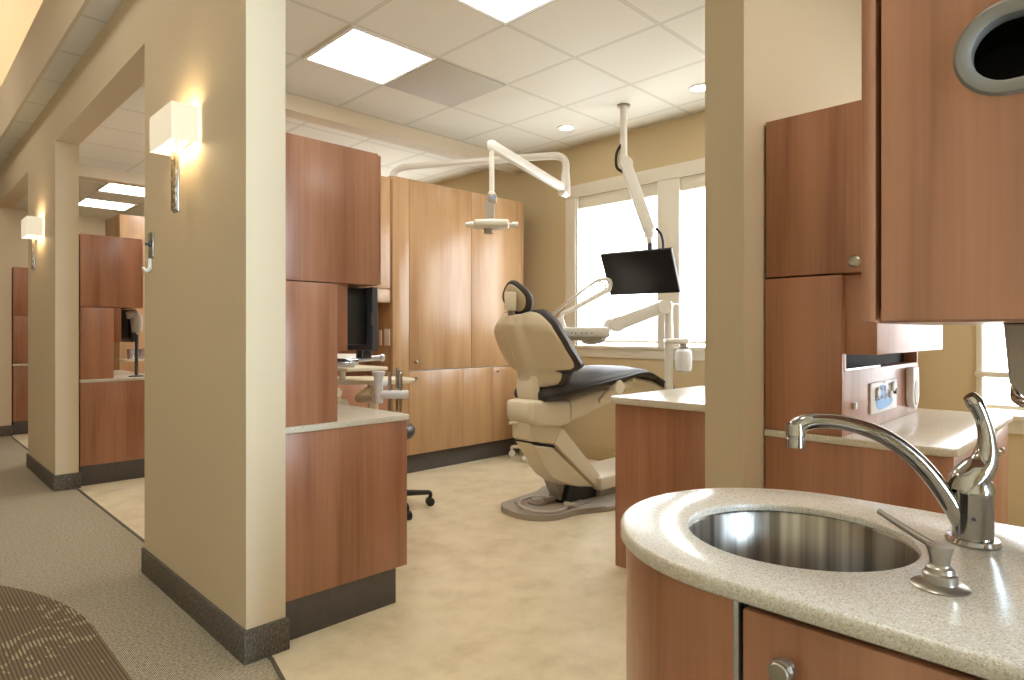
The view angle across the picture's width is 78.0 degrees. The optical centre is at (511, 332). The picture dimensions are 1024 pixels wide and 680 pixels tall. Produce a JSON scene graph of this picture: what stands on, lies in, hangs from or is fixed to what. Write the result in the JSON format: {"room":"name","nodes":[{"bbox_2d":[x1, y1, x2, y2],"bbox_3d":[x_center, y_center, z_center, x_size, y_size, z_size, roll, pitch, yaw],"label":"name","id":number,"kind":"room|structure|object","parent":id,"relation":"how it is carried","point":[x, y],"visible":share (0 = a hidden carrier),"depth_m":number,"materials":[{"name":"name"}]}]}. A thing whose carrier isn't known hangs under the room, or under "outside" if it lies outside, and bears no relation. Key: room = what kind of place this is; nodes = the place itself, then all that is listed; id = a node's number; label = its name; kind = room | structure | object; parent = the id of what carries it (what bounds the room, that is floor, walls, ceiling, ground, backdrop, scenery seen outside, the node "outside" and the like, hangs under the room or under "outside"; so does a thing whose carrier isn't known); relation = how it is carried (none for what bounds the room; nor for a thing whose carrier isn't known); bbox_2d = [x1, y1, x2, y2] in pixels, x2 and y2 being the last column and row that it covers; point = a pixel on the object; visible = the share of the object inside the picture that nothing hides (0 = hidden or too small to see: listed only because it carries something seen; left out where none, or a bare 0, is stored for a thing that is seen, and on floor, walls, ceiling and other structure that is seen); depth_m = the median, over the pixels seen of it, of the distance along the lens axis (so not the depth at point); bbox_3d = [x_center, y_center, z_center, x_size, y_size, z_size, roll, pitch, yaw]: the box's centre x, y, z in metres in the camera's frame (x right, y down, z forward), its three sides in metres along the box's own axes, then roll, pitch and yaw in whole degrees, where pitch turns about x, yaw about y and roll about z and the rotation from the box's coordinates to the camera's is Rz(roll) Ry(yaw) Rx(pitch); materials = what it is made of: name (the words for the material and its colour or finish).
{"room":"dental clinic","nodes":[
{"label":"dental clinic","id":0,"kind":"room"},
{"bbox_2d":[0,0,42,86],"bbox_3d":[-3.076,-2.530,2.722,2.300,0.040,14.200,0,0,-45],"label":"ceiling","id":1,"kind":"structure","parent":0,"point":[16,16],"depth_m":5.16,"materials":[{"name":"beige paint"}]},
{"bbox_2d":[12,208,107,267],"bbox_3d":[-6.816,-0.725,9.093,6.220,3.750,0.100,0,0,-45],"label":"wall","id":2,"kind":"structure","parent":0,"point":[87,225],"depth_m":8.93,"materials":[{"name":"beige paint"}]},
{"bbox_2d":[0,0,122,167],"bbox_3d":[-3.076,-1.753,2.722,2.300,0.020,14.200,0,0,-45],"label":"ceiling","id":3,"kind":"structure","parent":0,"point":[97,13],"depth_m":4.13,"materials":[{"name":"tile"}]},
{"bbox_2d":[0,0,89,142],"bbox_3d":[-2.899,-1.966,2.899,1.560,0.447,14.200,0,0,-45],"label":"cove","id":4,"kind":"object","parent":3,"relation":"attached to","point":[54,20],"visible":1,"depth_m":4.34,"materials":[{"name":"beige paint"}]},
{"bbox_2d":[0,585,131,679],"bbox_3d":[-1.206,1.148,1.340,0.990,0.001,4.800,0,0,-45],"label":"rug","id":5,"kind":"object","parent":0,"point":[42,637],"depth_m":2.34,"materials":[{"name":"brown carpet"}]},
{"bbox_2d":[0,436,279,679],"bbox_3d":[-3.030,1.150,2.768,2.430,0.001,14.200,0,0,-45],"label":"floor","id":6,"kind":"structure","parent":0,"point":[61,546],"depth_m":2.97,"materials":[{"name":"grey carpet"}]},
{"bbox_2d":[0,0,285,629],"bbox_3d":[-2.212,-0.725,3.586,0.143,3.750,14.200,0,0,-45],"label":"wall","id":7,"kind":"structure","parent":0,"point":[215,286],"depth_m":2.53,"materials":[{"name":"beige paint"}]},
{"bbox_2d":[0,425,12,436],"bbox_3d":[-6.076,1.091,7.450,0.167,0.117,1.216,0,0,-45],"label":"baseboard","id":8,"kind":"object","parent":7,"relation":"attached to","point":[4,430],"visible":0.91,"depth_m":7.04,"materials":[{"name":"rubber"}]},
{"bbox_2d":[21,216,42,270],"bbox_3d":[-3.764,-0.694,4.962,0.106,0.404,0.280,0,0,-45],"label":"wall sconce","id":9,"kind":"object","parent":7,"relation":"attached to","point":[31,226],"visible":1,"depth_m":4.88,"materials":[{"name":"white glass"}]},
{"bbox_2d":[26,453,80,491],"bbox_3d":[-3.686,1.091,5.060,0.167,0.117,1.216,0,0,-45],"label":"baseboard","id":10,"kind":"object","parent":7,"relation":"attached to","point":[69,481],"visible":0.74,"depth_m":4.67,"materials":[{"name":"rubber"}]},
{"bbox_2d":[142,259,151,272],"bbox_3d":[-1.703,-0.314,2.951,0.045,0.066,0.021,0,0,-16],"label":"wall hook","id":11,"kind":"object","parent":7,"relation":"attached to","point":[149,268],"visible":1,"depth_m":2.94,"materials":[{"name":"white plastic"}]},
{"bbox_2d":[145,232,153,258],"bbox_3d":[-1.698,-0.410,2.951,0.026,0.120,0.075,0,0,-45],"label":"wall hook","id":12,"kind":"object","parent":7,"relation":"attached to","point":[150,243],"visible":1,"depth_m":2.94,"materials":[{"name":"silver metal"}]},
{"bbox_2d":[149,100,198,212],"bbox_3d":[-1.374,-0.694,2.572,0.106,0.404,0.280,0,0,-45],"label":"wall sconce","id":13,"kind":"object","parent":7,"relation":"attached to","point":[175,120],"visible":1,"depth_m":2.51,"materials":[{"name":"white glass"}]},
{"bbox_2d":[141,547,289,664],"bbox_3d":[-1.296,1.091,2.670,0.167,0.117,1.216,0,0,-45],"label":"baseboard","id":14,"kind":"object","parent":7,"relation":"attached to","point":[254,644],"visible":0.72,"depth_m":2.34,"materials":[{"name":"rubber"}]},
{"bbox_2d":[12,434,625,679],"bbox_3d":[-0.926,1.150,4.872,3.780,0.001,14.200,0,0,-45],"label":"floor","id":15,"kind":"structure","parent":0,"point":[483,592],"depth_m":2.74,"materials":[{"name":"tile"}]},
{"bbox_2d":[12,366,27,434],"bbox_3d":[-5.835,0.763,7.742,0.577,0.774,1.180,0,0,-45],"label":"base cabinet","id":16,"kind":"object","parent":15,"relation":"on","point":[19,373],"visible":0.09,"depth_m":7.17,"materials":[{"name":"brown wood"}]},
{"bbox_2d":[12,364,27,365],"bbox_3d":[-5.844,0.363,7.734,0.562,0.026,1.198,0,0,-45],"label":"countertop","id":17,"kind":"structure","parent":16,"relation":"on","point":[12,364],"depth_m":7.16,"materials":[{"name":"beige stone"}]},
{"bbox_2d":[12,267,27,363],"bbox_3d":[-5.879,-0.198,7.697,0.451,1.095,1.180,0,0,-45],"label":"upper cabinet","id":18,"kind":"object","parent":17,"relation":"on","point":[19,274],"visible":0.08,"depth_m":7.16,"materials":[{"name":"brown wood"}]},
{"bbox_2d":[79,380,144,485],"bbox_3d":[-3.445,0.763,5.352,0.577,0.774,1.180,0,0,-45],"label":"base cabinet","id":19,"kind":"object","parent":15,"relation":"on","point":[111,414],"visible":0.72,"depth_m":4.87,"materials":[{"name":"brown wood"}]},
{"bbox_2d":[79,370,144,382],"bbox_3d":[-3.454,0.363,5.344,0.562,0.026,1.198,0,0,-45],"label":"countertop","id":20,"kind":"structure","parent":19,"relation":"on","point":[119,375],"depth_m":4.97,"materials":[{"name":"beige stone"}]},
{"bbox_2d":[79,234,142,379],"bbox_3d":[-3.489,-0.198,5.307,0.451,1.095,1.180,0,0,-45],"label":"upper cabinet","id":21,"kind":"object","parent":20,"relation":"on","point":[110,268],"visible":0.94,"depth_m":4.84,"materials":[{"name":"brown wood"}]},
{"bbox_2d":[121,309,135,341],"bbox_3d":[-3.310,-0.059,5.306,0.152,0.268,0.516,0,0,-45],"label":"computer monitor","id":22,"kind":"object","parent":21,"relation":"attached to","point":[127,335],"visible":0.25,"depth_m":5.16,"materials":[{"name":"grey plastic"}]},
{"bbox_2d":[125,310,143,376],"bbox_3d":[-3.030,0.085,5.074,0.135,0.531,0.109,0,0,-45],"label":"desk lamp","id":23,"kind":"object","parent":20,"relation":"on","point":[136,319],"visible":1,"depth_m":5.05,"materials":[{"name":"beige plastic"}]},
{"bbox_2d":[105,214,144,373],"bbox_3d":[-4.148,-0.050,6.969,0.450,2.400,0.599,0,0,-45],"label":"tall cabinet","id":24,"kind":"object","parent":15,"relation":"on","point":[120,225],"visible":0.09,"depth_m":6.72,"materials":[{"name":"brown wood"}]},
{"bbox_2d":[119,349,144,360],"bbox_3d":[-3.260,0.644,5.706,0.460,1.012,0.320,0,0,-45],"label":"cart","id":25,"kind":"object","parent":15,"relation":"on","point":[130,352],"visible":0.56,"depth_m":5.51,"materials":[{"name":"beige plastic"}]},
{"bbox_2d":[119,358,144,360],"bbox_3d":[-3.284,0.236,5.632,0.320,0.017,0.250,0,0,-45],"label":"tray","id":26,"kind":"object","parent":25,"relation":"on","point":[128,359],"depth_m":5.50,"materials":[{"name":"beige plastic"}]},
{"bbox_2d":[10,436,285,679],"bbox_3d":[-2.201,1.148,3.597,0.121,0.004,14.201,0,0,-44],"label":"trim","id":27,"kind":"structure","parent":15,"relation":"on","point":[272,660],"depth_m":3.70,"materials":[{"name":"brown"}]},
{"bbox_2d":[286,420,406,639],"bbox_3d":[-1.055,0.763,2.962,0.577,0.774,1.180,0,0,-45],"label":"base cabinet","id":28,"kind":"object","parent":15,"relation":"on","point":[346,487],"visible":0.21,"depth_m":2.51,"materials":[{"name":"brown wood"}]},
{"bbox_2d":[286,403,408,433],"bbox_3d":[-1.064,0.363,2.954,0.562,0.026,1.198,0,0,-45],"label":"countertop","id":29,"kind":"structure","parent":28,"relation":"on","point":[347,415],"depth_m":2.62,"materials":[{"name":"beige stone"}]},
{"bbox_2d":[286,133,380,426],"bbox_3d":[-1.099,-0.198,2.917,0.451,1.095,1.180,0,0,-45],"label":"upper cabinet","id":30,"kind":"object","parent":29,"relation":"on","point":[333,191],"visible":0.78,"depth_m":2.45,"materials":[{"name":"brown wood"}]},
{"bbox_2d":[347,287,377,350],"bbox_3d":[-0.800,-0.059,2.795,0.152,0.268,0.516,0,0,-45],"label":"computer monitor","id":31,"kind":"object","parent":30,"relation":"attached to","point":[362,303],"visible":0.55,"depth_m":2.65,"materials":[{"name":"grey plastic"}]},
{"bbox_2d":[337,176,389,410],"bbox_3d":[-1.373,-0.043,4.972,0.646,2.385,0.587,0,0,-45],"label":"tall cabinet","id":32,"kind":"object","parent":15,"relation":"on","point":[349,392],"visible":0.15,"depth_m":4.97,"materials":[{"name":"brown wood"}]},
{"bbox_2d":[337,354,414,412],"bbox_3d":[-0.837,0.629,3.432,0.650,1.041,0.656,0,0,-18],"label":"cart","id":33,"kind":"object","parent":15,"relation":"on","point":[374,394],"visible":0.48,"depth_m":3.23,"materials":[{"name":"beige plastic"}]},
{"bbox_2d":[337,354,355,366],"bbox_3d":[-0.919,0.144,3.222,0.250,0.072,0.153,0,0,-1],"label":"tray","id":34,"kind":"object","parent":33,"relation":"on","point":[338,355],"depth_m":3.26,"materials":[{"name":"white plastic"}]},
{"bbox_2d":[337,354,385,365],"bbox_3d":[-0.739,0.111,2.851,0.346,0.069,0.093,0,0,-20],"label":"tray","id":35,"kind":"object","parent":33,"relation":"on","point":[351,361],"visible":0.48,"depth_m":2.83,"materials":[{"name":"silver metal"}]},
{"bbox_2d":[356,350,371,358],"bbox_3d":[-0.660,0.091,2.823,0.054,0.046,0.054,0,0,-45],"label":"monitor stand","id":36,"kind":"object","parent":35,"relation":"attached to","point":[360,354],"visible":0.73,"depth_m":2.81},
{"bbox_2d":[337,365,387,382],"bbox_3d":[-0.877,0.223,3.352,0.240,0.095,0.420,0,0,-45],"label":"shelf","id":37,"kind":"object","parent":33,"relation":"attached to","point":[342,370],"depth_m":3.30,"materials":[{"name":"beige plastic"}]},
{"bbox_2d":[337,376,414,384],"bbox_3d":[-0.877,0.267,3.557,0.660,0.023,0.340,0,0,-3],"label":"tray","id":38,"kind":"object","parent":33,"relation":"on","point":[341,380],"depth_m":3.46,"materials":[{"name":"beige plastic"}]},
{"bbox_2d":[407,423,434,519],"bbox_3d":[-0.818,0.868,4.098,0.613,0.563,0.609,0,0,-45],"label":"stool","id":39,"kind":"object","parent":15,"relation":"on","point":[429,500],"visible":0.16,"depth_m":4.16,"materials":[{"name":"black plastic"}]},
{"bbox_2d":[367,176,522,473],"bbox_3d":[-0.611,-0.050,5.727,1.496,2.400,0.597,0,0,-45],"label":"tall cabinet","id":40,"kind":"object","parent":15,"relation":"on","point":[449,278],"visible":0.82,"depth_m":5.41,"materials":[{"name":"brown wood"}]},
{"bbox_2d":[379,330,381,344],"bbox_3d":[-1.068,0.037,5.120,0.006,0.125,0.040,0,0,-45],"label":"outlet plate","id":41,"kind":"object","parent":40,"relation":"attached to","point":[380,331],"visible":1,"depth_m":5.11,"materials":[{"name":"beige plastic"}]},
{"bbox_2d":[384,329,389,345],"bbox_3d":[-0.997,0.034,5.049,0.006,0.133,0.074,0,0,-45],"label":"outlet plate","id":42,"kind":"object","parent":40,"relation":"attached to","point":[386,331],"visible":1,"depth_m":5.04,"materials":[{"name":"beige plastic"}]},
{"bbox_2d":[390,140,569,233],"bbox_3d":[-0.436,-0.987,4.399,1.503,0.787,1.268,0,0,15],"label":"light","id":43,"kind":"object","parent":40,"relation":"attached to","point":[504,155],"visible":0.93,"depth_m":4.39,"materials":[{"name":"white plastic"}]},
{"bbox_2d":[509,445,527,461],"bbox_3d":[0.247,0.871,5.837,0.523,0.558,0.502,0,0,-45],"label":"stool","id":44,"kind":"object","parent":15,"relation":"on","point":[512,452],"visible":0.12,"depth_m":5.87,"materials":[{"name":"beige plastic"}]},
{"bbox_2d":[494,280,675,520],"bbox_3d":[0.544,0.414,4.436,1.682,1.472,0.750,0,0,-45],"label":"dental chair","id":45,"kind":"object","parent":15,"relation":"on","point":[555,388],"visible":0.99,"depth_m":3.95,"materials":[{"name":"beige plastic"}]},
{"bbox_2d":[504,309,583,387],"bbox_3d":[0.137,0.101,3.983,0.286,0.496,0.632,0,0,-45],"label":"cushion","id":46,"kind":"object","parent":45,"relation":"on","point":[545,357],"depth_m":3.83,"materials":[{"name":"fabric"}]},
{"bbox_2d":[518,495,575,513],"bbox_3d":[0.269,1.053,4.110,0.520,0.123,0.326,0,0,-45],"label":"foot pedal","id":47,"kind":"object","parent":45,"relation":"on","point":[537,499],"visible":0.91,"depth_m":4.07,"materials":[{"name":"beige plastic"}]},
{"bbox_2d":[514,365,663,400],"bbox_3d":[0.629,0.339,4.476,1.480,0.213,0.530,0,0,-45],"label":"seat cushion","id":48,"kind":"object","parent":45,"relation":"on","point":[591,382],"depth_m":4.08,"materials":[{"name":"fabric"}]},
{"bbox_2d":[552,277,688,389],"bbox_3d":[0.782,0.373,4.611,1.070,1.553,0.269,0,0,-9],"label":"delivery unit arm","id":49,"kind":"object","parent":45,"relation":"attached to","point":[587,335],"visible":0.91,"depth_m":4.65,"materials":[{"name":"white plastic"}]},
{"bbox_2d":[675,344,691,371],"bbox_3d":[1.273,0.185,4.688,0.126,0.210,0.126,0,0,-45],"label":"water bottle","id":50,"kind":"object","parent":49,"relation":"hanging from","point":[683,355],"visible":0.99,"depth_m":4.64,"materials":[{"name":"white plastic"}]},
{"bbox_2d":[615,404,704,567],"bbox_3d":[1.062,0.750,3.197,0.877,0.800,0.688,0,0,-45],"label":"base cabinet","id":51,"kind":"object","parent":15,"relation":"on","point":[659,451],"visible":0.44,"depth_m":2.98,"materials":[{"name":"brown wood"}]},
{"bbox_2d":[611,386,704,411],"bbox_3d":[1.054,0.331,3.206,0.915,0.034,0.713,0,0,-45],"label":"countertop","id":52,"kind":"structure","parent":51,"relation":"on","point":[686,398],"depth_m":3.05,"materials":[{"name":"beige stone"}]},
{"bbox_2d":[626,547,986,679],"bbox_3d":[0.879,0.758,0.685,0.608,0.784,1.706,0,0,-45],"label":"base cabinet","id":53,"kind":"object","parent":15,"relation":"on","point":[676,630],"visible":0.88,"depth_m":0.88,"materials":[{"name":"brown wood"}]},
{"bbox_2d":[621,488,1023,679],"bbox_3d":[0.890,0.353,0.696,0.597,0.026,1.726,0,0,-45],"label":"countertop","id":54,"kind":"structure","parent":53,"relation":"on","point":[980,633],"depth_m":0.87,"materials":[{"name":"beige stone"}]},
{"bbox_2d":[689,510,919,607],"bbox_3d":[0.486,0.448,1.081,0.380,0.190,0.380,0,0,-45],"label":"sink","id":55,"kind":"object","parent":54,"relation":"in","point":[783,538],"visible":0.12,"depth_m":1.23,"materials":[{"name":"silver metal"}]},
{"bbox_2d":[785,392,1002,551],"bbox_3d":[0.630,0.218,1.061,0.319,0.244,0.082,0,0,18],"label":"faucet","id":56,"kind":"object","parent":54,"relation":"on","point":[967,495],"visible":1,"depth_m":1.02,"materials":[{"name":"silver metal"}]},
{"bbox_2d":[877,509,971,596],"bbox_3d":[0.556,0.301,0.871,0.069,0.079,0.130,0,0,-34],"label":"soap pump","id":57,"kind":"object","parent":54,"relation":"on","point":[938,577],"visible":1,"depth_m":0.83,"materials":[{"name":"silver metal"}]},
{"bbox_2d":[765,425,1007,524],"bbox_3d":[1.574,0.768,2.559,1.155,0.764,0.616,0,0,-45],"label":"base cabinet","id":58,"kind":"object","parent":15,"relation":"on","point":[868,474],"visible":0.28,"depth_m":2.19,"materials":[{"name":"brown wood"}]},
{"bbox_2d":[764,408,1012,456],"bbox_3d":[1.572,0.372,2.569,1.183,0.025,0.600,0,0,-45],"label":"countertop","id":59,"kind":"structure","parent":58,"relation":"on","point":[934,432],"depth_m":2.29,"materials":[{"name":"beige stone"}]},
{"bbox_2d":[765,100,942,436],"bbox_3d":[1.431,-0.215,2.590,1.074,1.150,0.371,0,0,-45],"label":"upper cabinet","id":60,"kind":"object","parent":59,"relation":"on","point":[821,357],"visible":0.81,"depth_m":2.26,"materials":[{"name":"brown wood"}]},
{"bbox_2d":[852,402,856,408],"bbox_3d":[1.222,0.260,2.253,0.015,0.024,0.014,0,0,-45],"label":"wall hook","id":61,"kind":"object","parent":60,"relation":"attached to","point":[854,405],"visible":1,"depth_m":2.25,"materials":[{"name":"white plastic"}]},
{"bbox_2d":[869,379,897,414],"bbox_3d":[1.480,0.250,2.508,0.350,0.120,0.018,0,0,-45],"label":"control plate","id":62,"kind":"object","parent":60,"relation":"attached to","point":[882,394],"visible":1,"depth_m":2.48,"materials":[{"name":"white plastic"}]},
{"bbox_2d":[906,367,918,407],"bbox_3d":[1.765,0.240,2.782,0.100,0.180,0.032,0,0,-45],"label":"wall dispenser","id":63,"kind":"object","parent":60,"relation":"attached to","point":[912,373],"visible":1,"depth_m":2.75,"materials":[{"name":"white plastic"}]},
{"bbox_2d":[13,0,704,218],"bbox_3d":[-0.862,-1.768,4.937,3.677,0.050,14.200,0,0,-45],"label":"ceiling","id":64,"kind":"structure","parent":0,"point":[562,62],"depth_m":4.36,"materials":[{"name":"tile"}]},
{"bbox_2d":[79,198,136,210],"bbox_3d":[-5.498,-1.738,8.553,0.598,0.010,0.598,0,0,-45],"label":"recessed light","id":65,"kind":"object","parent":64,"relation":"in","point":[89,202],"visible":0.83,"depth_m":8.54,"materials":[{"name":"white plastic"}]},
{"bbox_2d":[79,164,144,187],"bbox_3d":[-3.570,-1.685,7.546,3.537,0.117,0.160,0,0,-45],"label":"beam","id":66,"kind":"structure","parent":64,"relation":"attached to","point":[86,172],"depth_m":6.75,"materials":[{"name":"beige paint"}]},
{"bbox_2d":[96,183,144,196],"bbox_3d":[-4.638,-1.738,7.694,0.598,0.010,0.598,0,0,-45],"label":"recessed light","id":67,"kind":"object","parent":64,"relation":"in","point":[108,187],"visible":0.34,"depth_m":7.65,"materials":[{"name":"white plastic"}]},
{"bbox_2d":[303,25,435,84],"bbox_3d":[-0.902,-1.738,4.000,0.598,0.010,0.598,0,0,-45],"label":"recessed light","id":68,"kind":"object","parent":64,"relation":"in","point":[356,51],"visible":1,"depth_m":3.98,"materials":[{"name":"white plastic"}]},
{"bbox_2d":[286,93,522,173],"bbox_3d":[-1.180,-1.685,5.156,3.537,0.117,0.160,0,0,-45],"label":"beam","id":69,"kind":"structure","parent":64,"relation":"attached to","point":[297,107],"depth_m":5.20,"materials":[{"name":"beige paint"}]},
{"bbox_2d":[385,59,504,106],"bbox_3d":[-0.469,-1.739,4.433,0.600,0.008,0.600,0,0,-45],"label":"tile","id":70,"kind":"object","parent":64,"relation":"in","point":[440,81],"visible":1,"depth_m":4.39,"materials":[{"name":"beige tile"}]},
{"bbox_2d":[455,0,554,24],"bbox_3d":[-0.036,-1.738,3.134,0.598,0.010,0.598,0,0,-45],"label":"recessed light","id":71,"kind":"object","parent":64,"relation":"in","point":[505,12],"visible":1,"depth_m":3.37,"materials":[{"name":"white plastic"}]},
{"bbox_2d":[557,125,575,130],"bbox_3d":[0.463,-1.740,5.363,0.160,0.006,0.160,0,0,-45],"label":"recessed light","id":72,"kind":"object","parent":64,"relation":"in","point":[561,127],"visible":1,"depth_m":5.35,"materials":[{"name":"white plastic"}]},
{"bbox_2d":[600,103,680,294],"bbox_3d":[0.963,-1.016,4.655,0.560,1.454,0.276,0,0,38],"label":"patient monitor","id":73,"kind":"object","parent":64,"relation":"hanging from","point":[648,271],"visible":1,"depth_m":4.68,"materials":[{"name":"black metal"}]},
{"bbox_2d":[688,83,704,92],"bbox_3d":[1.336,-1.740,4.490,0.160,0.006,0.160,0,0,-45],"label":"recessed light","id":74,"kind":"object","parent":64,"relation":"in","point":[697,88],"visible":0.7,"depth_m":4.50,"materials":[{"name":"white plastic"}]},
{"bbox_2d":[435,111,1023,526],"bbox_3d":[0.389,-0.296,6.187,0.140,2.893,14.200,0,0,-45],"label":"wall","id":75,"kind":"structure","parent":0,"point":[946,375],"depth_m":5.59,"materials":[{"name":"beige paint"}]},
{"bbox_2d":[574,442,614,460],"bbox_3d":[-1.136,1.085,7.604,0.012,0.130,10.040,0,0,-45],"label":"wall","id":76,"kind":"structure","parent":75,"relation":"attached to","point":[592,452],"depth_m":5.70,"materials":[{"name":"beige paint"}]},
{"bbox_2d":[582,196,656,339],"bbox_3d":[0.945,-0.543,5.591,0.003,1.213,0.834,0,0,-45],"label":"blind","id":77,"kind":"object","parent":75,"relation":"attached to","point":[611,227],"depth_m":5.64,"materials":[{"name":"white fabric"}]},
{"bbox_2d":[564,158,704,360],"bbox_3d":[1.356,-0.577,5.174,0.165,1.587,2.340,0,0,-45],"label":"window","id":78,"kind":"structure","parent":75,"relation":"attached to","point":[596,224],"depth_m":5.45,"materials":[{"name":"beige glass"}]},
{"bbox_2d":[684,188,704,340],"bbox_3d":[1.732,-0.543,4.804,0.003,1.213,0.944,0,0,-45],"label":"blind","id":79,"kind":"object","parent":75,"relation":"attached to","point":[694,199],"depth_m":5.07,"materials":[{"name":"white fabric"}]},
{"bbox_2d":[975,325,1023,434],"bbox_3d":[3.635,-0.398,2.892,0.170,1.944,2.490,0,0,-45],"label":"window","id":80,"kind":"structure","parent":75,"relation":"attached to","point":[997,387],"depth_m":3.70,"materials":[{"name":"beige glass"}]},
{"bbox_2d":[984,325,1017,405],"bbox_3d":[3.177,-0.365,3.359,0.003,1.570,1.083,0,0,-45],"label":"blind","id":81,"kind":"object","parent":75,"relation":"attached to","point":[996,389],"depth_m":3.70,"materials":[{"name":"white"}]},
{"bbox_2d":[705,0,860,488],"bbox_3d":[1.623,-0.296,3.157,2.400,2.893,0.150,0,0,-45],"label":"wall","id":82,"kind":"structure","parent":0,"point":[766,60],"depth_m":2.34,"materials":[{"name":"beige paint"}]},
{"bbox_2d":[861,0,1023,324],"bbox_3d":[1.082,-0.412,0.640,0.404,0.795,1.214,0,0,-45],"label":"upper cabinet","id":83,"kind":"object","parent":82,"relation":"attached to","point":[942,81],"visible":1,"depth_m":0.86,"materials":[{"name":"brown wood"}]},
{"bbox_2d":[1004,323,1023,432],"bbox_3d":[0.904,0.099,0.943,0.227,0.228,0.256,0,0,-45],"label":"dispenser","id":84,"kind":"object","parent":83,"relation":"attached to","point":[1014,332],"visible":1,"depth_m":0.95,"materials":[{"name":"beige plastic"}]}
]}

